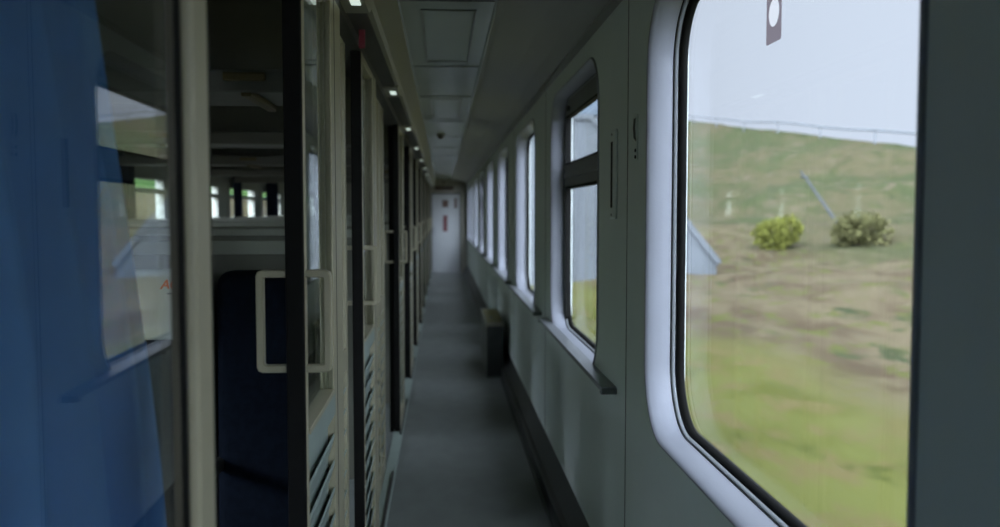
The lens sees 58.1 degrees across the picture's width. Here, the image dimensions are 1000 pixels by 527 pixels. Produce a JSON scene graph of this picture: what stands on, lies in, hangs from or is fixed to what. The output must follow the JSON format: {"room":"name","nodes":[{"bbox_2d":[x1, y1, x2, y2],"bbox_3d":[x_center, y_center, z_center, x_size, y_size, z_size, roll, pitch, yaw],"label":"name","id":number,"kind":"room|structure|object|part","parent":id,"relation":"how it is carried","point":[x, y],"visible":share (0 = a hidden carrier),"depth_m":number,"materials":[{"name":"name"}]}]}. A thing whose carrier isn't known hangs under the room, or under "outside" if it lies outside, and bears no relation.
{"room":"train carriage","nodes":[
{"label":"train carriage","id":0,"kind":"room"},
{"bbox_2d":[165,0,189,526],"bbox_3d":[-0.340,0.427,0.608,0.035,2.078,0.966,0,3,-4],"label":"door frame","id":1,"kind":"structure","parent":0,"point":[172,7],"depth_m":1.05,"materials":[{"name":"beige paint"}]},
{"bbox_2d":[179,0,216,526],"bbox_3d":[-0.368,0.398,1.120,0.016,2.078,0.067,0,3,-4],"label":"trim","id":2,"kind":"structure","parent":1,"relation":"attached to","point":[193,23],"depth_m":1.08,"materials":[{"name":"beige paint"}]},
{"bbox_2d":[379,272,431,526],"bbox_3d":[-1.008,0.853,11.175,0.061,0.022,22.300,0,3,-4],"label":"baseboard","id":3,"kind":"structure","parent":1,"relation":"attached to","point":[393,458],"depth_m":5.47,"materials":[{"name":"grey metal"}]},
{"bbox_2d":[117,148,317,218],"bbox_3d":[-3.199,-0.263,9.869,0.080,2.400,24.500,0,3,-4],"label":"wall","id":4,"kind":"structure","parent":0,"point":[311,188],"depth_m":10.49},
{"bbox_2d":[118,153,135,218],"bbox_3d":[-2.932,-0.351,7.029,0.044,1.000,0.490,0,3,-4],"label":"window curtain","id":5,"kind":"object","parent":4,"relation":"hanging from","point":[127,172],"visible":0.23,"depth_m":7.12,"materials":[{"name":"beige fabric"}]},
{"bbox_2d":[135,171,167,218],"bbox_3d":[-3.030,-0.274,7.510,0.062,0.990,1.520,0,3,-4],"label":"window","id":6,"kind":"structure","parent":4,"relation":"in","point":[161,191],"depth_m":8.14,"materials":[{"name":"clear glass"}]},
{"bbox_2d":[95,0,316,111],"bbox_3d":[-1.569,-0.690,2.705,2.035,0.410,0.457,0,3,-4],"label":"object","id":7,"kind":"object","parent":4,"relation":"attached to","point":[245,36],"visible":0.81,"depth_m":2.93,"materials":[{"name":"grey metal"}]},
{"bbox_2d":[109,85,316,106],"bbox_3d":[-1.570,-0.517,2.731,2.035,0.020,0.400,0,3,-4],"label":"shelf","id":8,"kind":"object","parent":7,"relation":"attached to","point":[116,98],"depth_m":2.78,"materials":[{"name":"grey metal"}]},
{"bbox_2d":[211,181,219,216],"bbox_3d":[-3.153,-0.385,9.453,0.062,0.990,1.520,0,3,-4],"label":"window","id":9,"kind":"structure","parent":4,"relation":"in","point":[215,194],"depth_m":10.10,"materials":[{"name":"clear glass"}]},
{"bbox_2d":[110,77,350,148],"bbox_3d":[-1.695,-0.804,4.698,2.035,0.410,0.457,0,3,-4],"label":"luggage rack","id":10,"kind":"object","parent":4,"relation":"attached to","point":[135,126],"visible":0.2,"depth_m":4.89,"materials":[{"name":"grey metal"}]},
{"bbox_2d":[116,144,350,148],"bbox_3d":[-1.696,-0.630,4.724,2.035,0.020,0.400,0,3,-4],"label":"shelf","id":11,"kind":"object","parent":10,"relation":"attached to","point":[118,145],"depth_m":4.81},
{"bbox_2d":[233,176,242,216],"bbox_3d":[-3.175,-0.574,10.918,0.047,1.000,0.488,0,3,-4],"label":"window curtain","id":12,"kind":"object","parent":4,"relation":"hanging from","point":[237,187],"visible":0.38,"depth_m":10.86,"materials":[{"name":"blue fabric"}]},
{"bbox_2d":[228,183,255,216],"bbox_3d":[-3.276,-0.496,11.396,0.062,0.990,1.520,0,3,-4],"label":"window","id":13,"kind":"structure","parent":4,"relation":"in","point":[252,197],"depth_m":11.82,"materials":[{"name":"clear glass"}]},
{"bbox_2d":[118,122,387,168],"bbox_3d":[-1.821,-0.918,6.691,2.035,0.410,0.457,0,3,-4],"label":"luggage rack","id":14,"kind":"object","parent":4,"relation":"attached to","point":[256,158],"visible":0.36,"depth_m":6.55,"materials":[{"name":"grey metal"}]},
{"bbox_2d":[122,165,387,166],"bbox_3d":[-1.822,-0.744,6.717,2.035,0.020,0.400,0,3,-4],"label":"shelf","id":15,"kind":"object","parent":14,"relation":"attached to","point":[122,165],"depth_m":6.77,"materials":[{"name":"grey metal"}]},
{"bbox_2d":[261,188,281,215],"bbox_3d":[-3.399,-0.607,13.339,0.062,0.990,1.520,0,3,-4],"label":"window","id":16,"kind":"structure","parent":4,"relation":"in","point":[263,190],"depth_m":13.81,"materials":[{"name":"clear glass"}]},
{"bbox_2d":[266,183,278,215],"bbox_3d":[-3.312,-0.698,13.087,0.055,1.000,0.914,0,3,-4],"label":"window curtain","id":17,"kind":"object","parent":4,"relation":"hanging from","point":[272,197],"visible":0.47,"depth_m":13.12,"materials":[{"name":"blue fabric"}]},
{"bbox_2d":[211,166,387,178],"bbox_3d":[-1.948,-1.032,8.683,2.035,0.410,0.457,0,3,-4],"label":"luggage rack","id":18,"kind":"object","parent":4,"relation":"attached to","point":[242,171],"visible":0.15,"depth_m":8.47,"materials":[{"name":"grey metal"}]},
{"bbox_3d":[-1.961,-1.064,8.898,2.035,0.370,0.024,0,3,-4],"label":"panel","id":19,"kind":"part","parent":18,"relation":"part of","materials":[{"name":"grey metal"}]},
{"bbox_2d":[240,176,387,176],"bbox_3d":[-1.948,-0.858,8.710,2.035,0.020,0.400,0,3,-4],"label":"shelf","id":20,"kind":"object","parent":18,"relation":"attached to","point":[240,176],"depth_m":8.87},
{"bbox_2d":[234,177,387,182],"bbox_3d":[-2.074,-1.146,10.676,2.035,0.410,0.457,0,3,-4],"label":"luggage rack","id":21,"kind":"object","parent":4,"relation":"attached to","point":[236,179],"visible":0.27,"depth_m":10.43,"materials":[{"name":"grey metal"}]},
{"bbox_2d":[306,194,316,214],"bbox_3d":[-3.645,-0.829,17.225,0.062,0.990,1.520,0,3,-4],"label":"window","id":22,"kind":"structure","parent":4,"relation":"in","point":[313,202],"depth_m":17.86,"materials":[{"name":"clear glass"}]},
{"bbox_2d":[345,65,349,76],"bbox_3d":[-2.064,-1.346,9.879,2.195,0.080,24.500,0,3,-4],"label":"trim","id":23,"kind":"structure","parent":4,"relation":"attached to","point":[347,72],"depth_m":4.78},
{"bbox_2d":[129,228,318,526],"bbox_3d":[-1.637,0.607,2.992,2.165,1.447,0.090,0,3,-4],"label":"wall","id":24,"kind":"structure","parent":0,"point":[232,248],"depth_m":2.98,"materials":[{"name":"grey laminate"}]},
{"bbox_2d":[128,222,353,478],"bbox_3d":[-1.764,0.493,4.985,2.165,1.447,0.090,0,3,-4],"label":"wall","id":25,"kind":"structure","parent":0,"point":[130,224],"depth_m":5.00,"materials":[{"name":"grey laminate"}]},
{"bbox_2d":[127,219,389,403],"bbox_3d":[-1.890,0.379,6.978,2.165,1.447,0.090,0,3,-4],"label":"wall","id":26,"kind":"structure","parent":0,"point":[386,221],"depth_m":7.00,"materials":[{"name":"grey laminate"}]},
{"bbox_2d":[212,217,388,218],"bbox_3d":[-2.016,0.265,8.970,2.165,1.447,0.090,0,3,-4],"label":"wall","id":27,"kind":"structure","parent":0,"point":[212,217],"depth_m":8.87,"materials":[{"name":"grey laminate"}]},
{"bbox_2d":[233,216,388,216],"bbox_3d":[-2.142,0.151,10.963,2.165,1.447,0.090,0,3,-4],"label":"wall","id":28,"kind":"structure","parent":0,"point":[233,216],"depth_m":10.84,"materials":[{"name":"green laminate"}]},
{"bbox_2d":[282,0,413,526],"bbox_3d":[-0.978,-0.127,9.927,0.033,2.120,24.320,0,3,-4],"label":"door frame","id":29,"kind":"structure","parent":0,"point":[314,387],"depth_m":4.78,"materials":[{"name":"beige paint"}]},
{"bbox_2d":[255,0,344,526],"bbox_3d":[-0.457,0.320,2.251,0.157,2.045,0.714,0,3,-4],"label":"door","id":30,"kind":"structure","parent":29,"relation":"in","point":[315,429],"depth_m":1.91,"materials":[{"name":"beige paint"}]},
{"bbox_3d":[-0.482,0.122,1.907,0.066,0.218,0.024,0,3,-4],"label":"handle","id":31,"kind":"part","parent":30,"relation":"part of","materials":[{"name":"beige paint"}]},
{"bbox_3d":[-0.385,0.122,1.914,0.053,0.218,0.024,0,3,-4],"label":"handle","id":32,"kind":"part","parent":30,"relation":"part of","materials":[{"name":"beige paint"}]},
{"bbox_3d":[-0.444,0.384,2.172,0.038,0.065,0.480,0,3,-4],"label":"rail","id":33,"kind":"part","parent":30,"relation":"part of","materials":[{"name":"grey metal"}]},
{"bbox_3d":[-0.439,0.851,2.199,0.023,0.850,0.460,0,3,-4],"label":"louvre panel","id":34,"kind":"part","parent":30,"relation":"part of","materials":[{"name":"grey metal"}]},
{"bbox_3d":[-0.517,0.816,2.668,0.028,0.867,0.950,0,3,-4],"label":"louvre panel","id":35,"kind":"part","parent":29,"relation":"part of","materials":[{"name":"grey metal"}]},
{"bbox_3d":[-1.084,-0.222,11.606,0.032,2.120,19.050,0,3,-4],"label":"partition frame","id":36,"kind":"part","parent":29,"relation":"part of","materials":[{"name":"beige paint"}]},
{"bbox_2d":[340,0,371,12],"bbox_3d":[-0.422,-0.755,2.560,0.089,0.020,0.340,0,3,-4],"label":"ceiling lamp","id":37,"kind":"object","parent":29,"relation":"attached to","point":[349,6],"visible":0.97,"depth_m":2.64,"materials":[{"name":"white"}]},
{"bbox_2d":[349,0,360,5],"bbox_3d":[-0.413,-0.747,2.553,0.028,0.005,0.115,0,3,-4],"label":"diffuser","id":38,"kind":"object","parent":37,"relation":"attached to","point":[351,2],"depth_m":2.58,"materials":[{"name":"white plastic"}]},
{"bbox_2d":[359,29,364,48],"bbox_3d":[-0.463,-0.767,3.018,0.022,0.092,0.012,0,3,-4],"label":"tag","id":39,"kind":"object","parent":29,"relation":"hanging from","point":[361,31],"visible":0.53,"depth_m":3.01,"materials":[{"name":"red plastic"}]},
{"bbox_2d":[347,51,378,526],"bbox_3d":[-0.544,0.241,3.626,0.157,2.045,0.714,0,3,-4],"label":"door","id":40,"kind":"structure","parent":29,"relation":"in","point":[365,288],"depth_m":3.33,"materials":[{"name":"beige paint"}]},
{"bbox_3d":[-0.569,0.044,3.283,0.066,0.218,0.024,0,3,-4],"label":"handle","id":41,"kind":"part","parent":40,"relation":"part of","materials":[{"name":"beige paint"}]},
{"bbox_3d":[-0.530,-0.236,3.516,0.006,1.030,0.470,0,3,-4],"label":"pane","id":42,"kind":"part","parent":40,"relation":"part of","materials":[{"name":"clear glass"}]},
{"bbox_3d":[-0.531,0.306,3.547,0.038,0.065,0.480,0,3,-4],"label":"rail","id":43,"kind":"part","parent":40,"relation":"part of","materials":[{"name":"grey metal"}]},
{"bbox_3d":[-0.526,0.772,3.574,0.023,0.850,0.460,0,3,-4],"label":"louvre panel","id":44,"kind":"part","parent":40,"relation":"part of","materials":[{"name":"grey metal"}]},
{"bbox_3d":[-0.472,0.043,3.289,0.053,0.218,0.024,0,3,-4],"label":"handle","id":45,"kind":"part","parent":40,"relation":"part of","materials":[{"name":"beige paint"}]},
{"bbox_2d":[304,0,430,188],"bbox_3d":[-0.970,-1.170,9.958,0.088,0.044,24.500,0,3,-4],"label":"trim","id":46,"kind":"structure","parent":29,"relation":"attached to","point":[348,34],"depth_m":3.51,"materials":[{"name":"metal"}]},
{"bbox_3d":[-0.643,-0.318,4.603,0.006,1.050,0.950,0,3,-4],"label":"partition pane","id":47,"kind":"part","parent":29,"relation":"part of","materials":[{"name":"clear glass"}]},
{"bbox_3d":[-0.644,0.702,4.661,0.028,0.867,0.950,0,3,-4],"label":"louvre panel","id":48,"kind":"part","parent":29,"relation":"part of","materials":[{"name":"grey metal"}]},
{"bbox_2d":[347,13,432,186],"bbox_3d":[-0.917,-1.185,9.961,0.102,0.009,24.500,0,3,-4],"label":"trim","id":49,"kind":"structure","parent":29,"relation":"attached to","point":[372,48],"depth_m":3.75,"materials":[{"name":"metal"}]},
{"bbox_2d":[382,85,401,96],"bbox_3d":[-0.549,-0.869,4.552,0.089,0.020,0.340,0,3,-4],"label":"ceiling lamp","id":50,"kind":"object","parent":29,"relation":"attached to","point":[395,91],"visible":0.97,"depth_m":4.50,"materials":[{"name":"white"}]},
{"bbox_2d":[384,125,407,430],"bbox_3d":[-0.716,0.086,6.336,0.157,2.045,0.714,0,3,-4],"label":"door","id":51,"kind":"structure","parent":29,"relation":"in","point":[398,231],"depth_m":6.01,"materials":[{"name":"beige paint"}]},
{"bbox_3d":[-0.741,-0.111,5.993,0.066,0.218,0.024,0,3,-4],"label":"handle","id":52,"kind":"part","parent":51,"relation":"part of","materials":[{"name":"beige paint"}]},
{"bbox_3d":[-0.702,-0.391,6.226,0.006,1.030,0.470,0,3,-4],"label":"pane","id":53,"kind":"part","parent":51,"relation":"part of","materials":[{"name":"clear glass"}]},
{"bbox_3d":[-0.698,0.618,6.284,0.023,0.850,0.460,0,3,-4],"label":"louvre panel","id":54,"kind":"part","parent":51,"relation":"part of","materials":[{"name":"grey metal"}]},
{"bbox_3d":[-0.643,-0.111,5.999,0.053,0.218,0.024,0,3,-4],"label":"handle","id":55,"kind":"part","parent":51,"relation":"part of","materials":[{"name":"beige paint"}]},
{"bbox_2d":[368,0,435,186],"bbox_3d":[-0.884,-1.329,9.955,0.170,0.282,24.500,0,3,-4],"label":"trim","id":56,"kind":"structure","parent":29,"relation":"attached to","point":[384,15],"depth_m":4.05,"materials":[{"name":"beige plastic"}]},
{"bbox_2d":[401,125,413,130],"bbox_3d":[-0.675,-0.983,6.545,0.089,0.020,0.340,0,3,-4],"label":"ceiling lamp","id":57,"kind":"object","parent":29,"relation":"attached to","point":[405,128],"visible":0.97,"depth_m":6.49,"materials":[{"name":"white"}]},
{"bbox_2d":[404,146,415,377],"bbox_3d":[-0.839,-0.025,8.279,0.157,2.045,0.714,0,3,-4],"label":"door","id":58,"kind":"structure","parent":29,"relation":"in","point":[409,226],"depth_m":7.95,"materials":[{"name":"beige paint"}]},
{"bbox_3d":[-0.821,0.507,8.227,0.023,0.850,0.460,0,3,-4],"label":"louvre panel","id":59,"kind":"part","parent":58,"relation":"part of","materials":[{"name":"grey metal"}]},
{"bbox_3d":[-0.766,-0.222,7.942,0.053,0.218,0.024,0,3,-4],"label":"handle","id":60,"kind":"part","parent":58,"relation":"part of","materials":[{"name":"beige paint"}]},
{"bbox_2d":[411,146,419,149],"bbox_3d":[-0.801,-1.097,8.538,0.089,0.020,0.340,0,3,-4],"label":"ceiling lamp","id":61,"kind":"object","parent":29,"relation":"attached to","point":[412,147],"visible":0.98,"depth_m":8.44,"materials":[{"name":"white"}]},
{"bbox_2d":[413,159,420,345],"bbox_3d":[-0.962,-0.136,10.222,0.157,2.045,0.714,0,3,-4],"label":"door","id":62,"kind":"structure","parent":29,"relation":"in","point":[415,163],"depth_m":9.89,"materials":[{"name":"beige paint"}]},
{"bbox_3d":[-0.890,-0.333,9.885,0.053,0.218,0.024,0,3,-4],"label":"handle","id":63,"kind":"part","parent":62,"relation":"part of","materials":[{"name":"beige paint"}]},
{"bbox_2d":[418,168,424,322],"bbox_3d":[-1.089,-0.250,12.214,0.157,2.045,0.714,0,3,-4],"label":"door","id":64,"kind":"structure","parent":29,"relation":"in","point":[419,169],"depth_m":11.87,"materials":[{"name":"beige paint"}]},
{"bbox_2d":[422,175,427,306],"bbox_3d":[-1.215,-0.363,14.207,0.157,2.045,0.714,0,3,-4],"label":"door","id":65,"kind":"structure","parent":29,"relation":"in","point":[423,176],"depth_m":13.87,"materials":[{"name":"beige paint"}]},
{"bbox_2d":[425,179,429,294],"bbox_3d":[-1.341,-0.477,16.200,0.157,2.045,0.714,0,3,-4],"label":"door","id":66,"kind":"structure","parent":29,"relation":"in","point":[426,289],"depth_m":15.86,"materials":[{"name":"beige paint"}]},
{"bbox_2d":[427,183,430,285],"bbox_3d":[-1.467,-0.591,18.193,0.157,2.045,0.714,0,3,-4],"label":"door","id":67,"kind":"structure","parent":29,"relation":"in","point":[427,183],"depth_m":17.88,"materials":[{"name":"beige paint"}]},
{"bbox_2d":[429,186,431,278],"bbox_3d":[-1.594,-0.705,20.185,0.157,2.045,0.714,0,3,-4],"label":"door","id":68,"kind":"structure","parent":29,"relation":"in","point":[429,186],"depth_m":19.84,"materials":[{"name":"beige paint"}]},
{"bbox_2d":[346,180,466,272],"bbox_3d":[-2.311,-0.966,22.169,3.250,2.400,0.180,0,3,-4],"label":"wall","id":69,"kind":"structure","parent":0,"point":[459,187],"depth_m":22.18,"materials":[{"name":"metal"}]},
{"bbox_2d":[435,186,452,189],"bbox_3d":[-1.377,-1.858,22.178,0.460,0.100,0.018,0,3,-4],"label":"air vent","id":70,"kind":"object","parent":69,"relation":"in","point":[436,187],"visible":1,"depth_m":22.17,"materials":[{"name":"metal"}]},
{"bbox_2d":[432,194,459,272],"bbox_3d":[-1.334,-0.746,22.269,0.694,1.948,0.090,0,3,-4],"label":"door","id":71,"kind":"structure","parent":69,"relation":"in","point":[445,207],"depth_m":22.26,"materials":[{"name":"metal"}]},
{"bbox_3d":[-1.335,-0.760,22.243,0.745,1.980,0.020,0,3,-4],"label":"door frame","id":72,"kind":"part","parent":69,"relation":"part of","materials":[{"name":"metal"}]},
{"bbox_2d":[451,0,498,179],"bbox_3d":[-0.427,-1.370,9.981,0.013,0.013,24.500,0,3,-4],"label":"trim","id":73,"kind":"structure","parent":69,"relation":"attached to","point":[497,1],"depth_m":4.77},
{"bbox_2d":[399,0,495,179],"bbox_3d":[-0.611,-1.383,9.969,0.382,0.035,24.500,0,3,-4],"label":"ceiling","id":74,"kind":"structure","parent":0,"point":[446,39],"depth_m":4.75,"materials":[{"name":"white plastic"}]},
{"bbox_2d":[435,133,445,138],"bbox_3d":[-0.607,-1.303,9.221,0.110,0.050,0.110,0,3,-4],"label":"smoke detector","id":75,"kind":"object","parent":74,"relation":"attached to","point":[440,135],"visible":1,"depth_m":9.19,"materials":[{"name":"plastic"}]},
{"bbox_2d":[349,273,549,526],"bbox_3d":[-1.591,0.976,10.092,3.310,0.100,24.600,0,3,-4],"label":"floor","id":76,"kind":"structure","parent":0,"point":[463,462],"depth_m":5.89,"materials":[{"name":"grey carpet"}]},
{"bbox_2d":[135,269,213,526],"bbox_3d":[-1.139,0.686,2.698,0.449,1.322,0.582,0,3,-4],"label":"seat","id":77,"kind":"object","parent":76,"relation":"on","point":[154,285],"visible":0.11,"depth_m":2.83,"materials":[{"name":"fabric"}]},
{"bbox_2d":[216,270,319,526],"bbox_3d":[-0.723,0.690,2.725,0.344,1.312,0.582,0,3,-4],"label":"seat","id":78,"kind":"object","parent":76,"relation":"on","point":[252,461],"visible":0.52,"depth_m":2.85,"materials":[{"name":"fabric"}]},
{"bbox_3d":[-0.881,0.646,2.721,0.028,0.040,0.360,0,3,-4],"label":"armrest","id":79,"kind":"part","parent":78,"relation":"part of","materials":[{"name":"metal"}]},
{"bbox_2d":[481,308,503,377],"bbox_3d":[-0.080,0.735,8.683,0.166,0.541,1.166,0,3,-4],"label":"waste bin","id":80,"kind":"object","parent":76,"relation":"on","point":[492,323],"visible":0.94,"depth_m":8.12,"materials":[{"name":"grey metal"}]},
{"bbox_3d":[-0.044,0.793,8.118,0.142,0.450,0.012,0,3,-4],"label":"panel","id":81,"kind":"part","parent":80,"relation":"part of","materials":[{"name":"black metal"}]},
{"bbox_2d":[467,0,999,526],"bbox_3d":[0.021,0.000,10.088,0.116,3.050,24.500,0,3,-4],"label":"wall","id":82,"kind":"structure","parent":0,"point":[606,447],"depth_m":2.42,"materials":[{"name":"grey laminate"}]},
{"bbox_2d":[468,185,469,238],"bbox_3d":[-0.682,-1.187,20.970,0.105,1.270,1.518,0,3,-4],"label":"window","id":83,"kind":"structure","parent":82,"relation":"in","point":[468,185],"depth_m":20.32,"materials":[{"name":"glass"}]},
{"bbox_2d":[471,181,472,241],"bbox_3d":[-0.534,-1.053,18.629,0.105,1.270,1.518,0,3,-4],"label":"window","id":84,"kind":"structure","parent":82,"relation":"in","point":[472,181],"depth_m":19.35,"materials":[{"name":"glass"}]},
{"bbox_2d":[474,176,477,246],"bbox_3d":[-0.382,-0.916,16.238,0.105,1.270,1.518,0,3,-4],"label":"window","id":85,"kind":"structure","parent":82,"relation":"in","point":[476,178],"depth_m":16.96,"materials":[{"name":"plastic"}]},
{"bbox_2d":[476,170,485,256],"bbox_3d":[-0.249,-0.773,13.735,0.156,1.270,2.078,0,3,-4],"label":"window","id":86,"kind":"structure","parent":82,"relation":"in","point":[482,172],"depth_m":14.56,"materials":[{"name":"plastic"}]},
{"bbox_3d":[-0.298,-0.168,13.767,0.058,0.029,2.078,0,3,-4],"label":"handrail","id":87,"kind":"part","parent":86,"relation":"part of","materials":[{"name":"grey metal"}]},
{"bbox_2d":[483,160,495,266],"bbox_3d":[-0.096,-0.635,11.314,0.156,1.270,2.078,0,3,-4],"label":"window","id":88,"kind":"structure","parent":82,"relation":"in","point":[490,169],"depth_m":12.13,"materials":[{"name":"plastic"}]},
{"bbox_3d":[-0.145,-0.030,11.345,0.058,0.029,2.078,0,3,-4],"label":"handrail","id":89,"kind":"part","parent":88,"relation":"part of","materials":[{"name":"grey metal"}]},
{"bbox_2d":[492,145,511,283],"bbox_3d":[0.057,-0.497,8.902,0.156,1.270,2.078,0,3,-4],"label":"window","id":90,"kind":"structure","parent":82,"relation":"in","point":[503,164],"depth_m":9.72,"materials":[{"name":"plastic"}]},
{"bbox_3d":[0.008,0.108,8.934,0.058,0.029,2.078,0,3,-4],"label":"handrail","id":91,"kind":"part","parent":90,"relation":"part of","materials":[{"name":"grey metal"}]},
{"bbox_2d":[508,118,541,315],"bbox_3d":[0.210,-0.359,6.491,0.156,1.270,2.078,0,3,-4],"label":"window","id":92,"kind":"structure","parent":82,"relation":"in","point":[524,136],"depth_m":7.30,"materials":[{"name":"plastic"}]},
{"bbox_3d":[0.161,0.246,6.523,0.058,0.029,2.078,0,3,-4],"label":"handrail","id":93,"kind":"part","parent":92,"relation":"part of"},
{"bbox_2d":[464,265,588,526],"bbox_3d":[-0.075,0.821,10.129,0.082,0.205,24.500,0,3,-4],"label":"baseboard","id":94,"kind":"structure","parent":82,"relation":"attached to","point":[564,509],"depth_m":5.17,"materials":[{"name":"black metal"}]},
{"bbox_2d":[452,0,621,182],"bbox_3d":[-0.183,-1.375,9.996,0.495,0.195,24.500,0,3,-4],"label":"ceiling panel","id":95,"kind":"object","parent":82,"relation":"attached to","point":[531,42],"depth_m":4.48,"materials":[{"name":"white plastic"}]},
{"bbox_2d":[538,57,616,394],"bbox_3d":[0.360,-0.224,4.120,0.156,1.270,2.078,0,3,-4],"label":"window","id":96,"kind":"structure","parent":82,"relation":"in","point":[581,90],"depth_m":4.81,"materials":[{"name":"plastic"}]},
{"bbox_3d":[0.311,0.381,4.151,0.058,0.029,2.078,0,3,-4],"label":"handrail","id":97,"kind":"part","parent":96,"relation":"part of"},
{"bbox_3d":[0.406,-0.235,4.233,0.038,1.203,1.406,0,3,-4],"label":"hopper frame","id":98,"kind":"part","parent":96,"relation":"part of","materials":[{"name":"black metal"}]},
{"bbox_2d":[609,129,617,218],"bbox_3d":[0.395,-0.310,3.144,0.013,0.310,0.100,0,3,-4],"label":"wall plate","id":99,"kind":"object","parent":82,"relation":"attached to","point":[613,134],"visible":1,"depth_m":3.12,"materials":[{"name":"grey metal"}]},
{"bbox_2d":[633,114,637,159],"bbox_3d":[0.417,-0.389,2.774,0.015,0.140,0.016,0,3,-4],"label":"wall hook","id":100,"kind":"object","parent":82,"relation":"attached to","point":[635,132],"visible":1,"depth_m":2.77,"materials":[{"name":"grey metal"}]},
{"bbox_3d":[0.416,-0.414,2.773,0.014,0.074,0.007,0,3,-4],"label":"hook arm","id":101,"kind":"part","parent":100,"relation":"part of"},
{"bbox_3d":[0.421,-0.389,2.775,0.006,0.140,0.016,0,3,-4],"label":"plate","id":102,"kind":"part","parent":100,"relation":"part of","materials":[{"name":"grey metal"}]},
{"bbox_2d":[644,0,928,526],"bbox_3d":[0.527,-0.097,1.891,0.105,1.270,1.529,0,3,-4],"label":"window","id":103,"kind":"structure","parent":82,"relation":"in","point":[744,503],"depth_m":2.58,"materials":[{"name":"plastic"}]},
{"bbox_2d":[766,0,781,45],"bbox_3d":[0.569,-0.528,1.868,0.001,0.137,0.086,0,3,-4],"label":"window sticker","id":104,"kind":"object","parent":103,"relation":"attached to","point":[774,7],"visible":1,"depth_m":1.87,"materials":[{"name":"grey plastic"}]},
{"bbox_3d":[-0.481,-0.691,0.683,0.024,0.178,1.200,0,3,-4],"label":"curtain rod","id":105,"kind":"object","parent":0,"visible":0},
{"bbox_2d":[0,0,166,526],"bbox_3d":[-0.533,0.193,0.921,0.157,1.610,1.017,0,3,-4],"label":"door curtain","id":106,"kind":"object","parent":105,"relation":"hanging from","point":[79,444],"visible":1,"depth_m":1.07,"materials":[{"name":"blue fabric"}]},
{"label":"outside","id":107,"kind":"structure","parent":0,"visible":0},
{"bbox_2d":[531,120,915,526],"bbox_3d":[20.963,-16.924,149.401,59.200,24.526,347.000,0,3,-4],"label":"ground","id":108,"kind":"structure","parent":107,"point":[797,358],"depth_m":19.59,"materials":[{"name":"green plant"}]},
{"bbox_2d":[531,100,721,284],"bbox_3d":[4.728,-2.909,36.013,7.998,7.900,1.740,0,3,-4],"label":"building","id":109,"kind":"structure","parent":108,"relation":"on","point":[701,258],"depth_m":35.26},
{"bbox_2d":[750,213,804,250],"bbox_3d":[13.260,-1.426,42.870,2.487,1.973,2.497,0,3,-4],"label":"bush","id":110,"kind":"object","parent":108,"relation":"on","point":[774,232],"visible":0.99,"depth_m":42.45,"materials":[{"name":"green plant"}]},
{"bbox_2d":[688,115,915,143],"bbox_3d":[31.419,-18.862,123.357,0.200,18.780,132.140,0,3,-4],"label":"guard rail","id":111,"kind":"object","parent":108,"relation":"on","point":[777,122],"visible":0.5,"depth_m":93.67,"materials":[{"name":"white metal"}]},
{"bbox_2d":[800,171,836,223],"bbox_3d":[17.021,-3.283,47.602,0.500,3.479,5.776,0,3,-4],"label":"pole","id":112,"kind":"object","parent":108,"relation":"on","point":[828,210],"visible":0.87,"depth_m":47.92,"materials":[{"name":"grey metal"}]},
{"bbox_2d":[829,210,894,246],"bbox_3d":[16.533,-1.518,41.208,2.532,1.928,2.784,0,3,-4],"label":"bush","id":113,"kind":"object","parent":108,"relation":"on","point":[850,230],"visible":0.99,"depth_m":40.70,"materials":[{"name":"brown plant"}]},
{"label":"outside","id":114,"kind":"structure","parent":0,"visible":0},
{"bbox_2d":[136,192,311,218],"bbox_3d":[-13.040,-3.280,73.004,11.400,4.092,197.500,0,3,-4],"label":"bank","id":115,"kind":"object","parent":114,"point":[145,202],"visible":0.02,"depth_m":38.90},
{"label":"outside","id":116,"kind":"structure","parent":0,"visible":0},
{"bbox_2d":[135,179,310,200],"bbox_3d":[-27.211,-8.248,71.822,17.000,6.264,197.500,0,3,-4],"label":"meadow","id":117,"kind":"structure","parent":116,"point":[141,183],"depth_m":47.16,"materials":[{"name":"green plant"}]}
]}

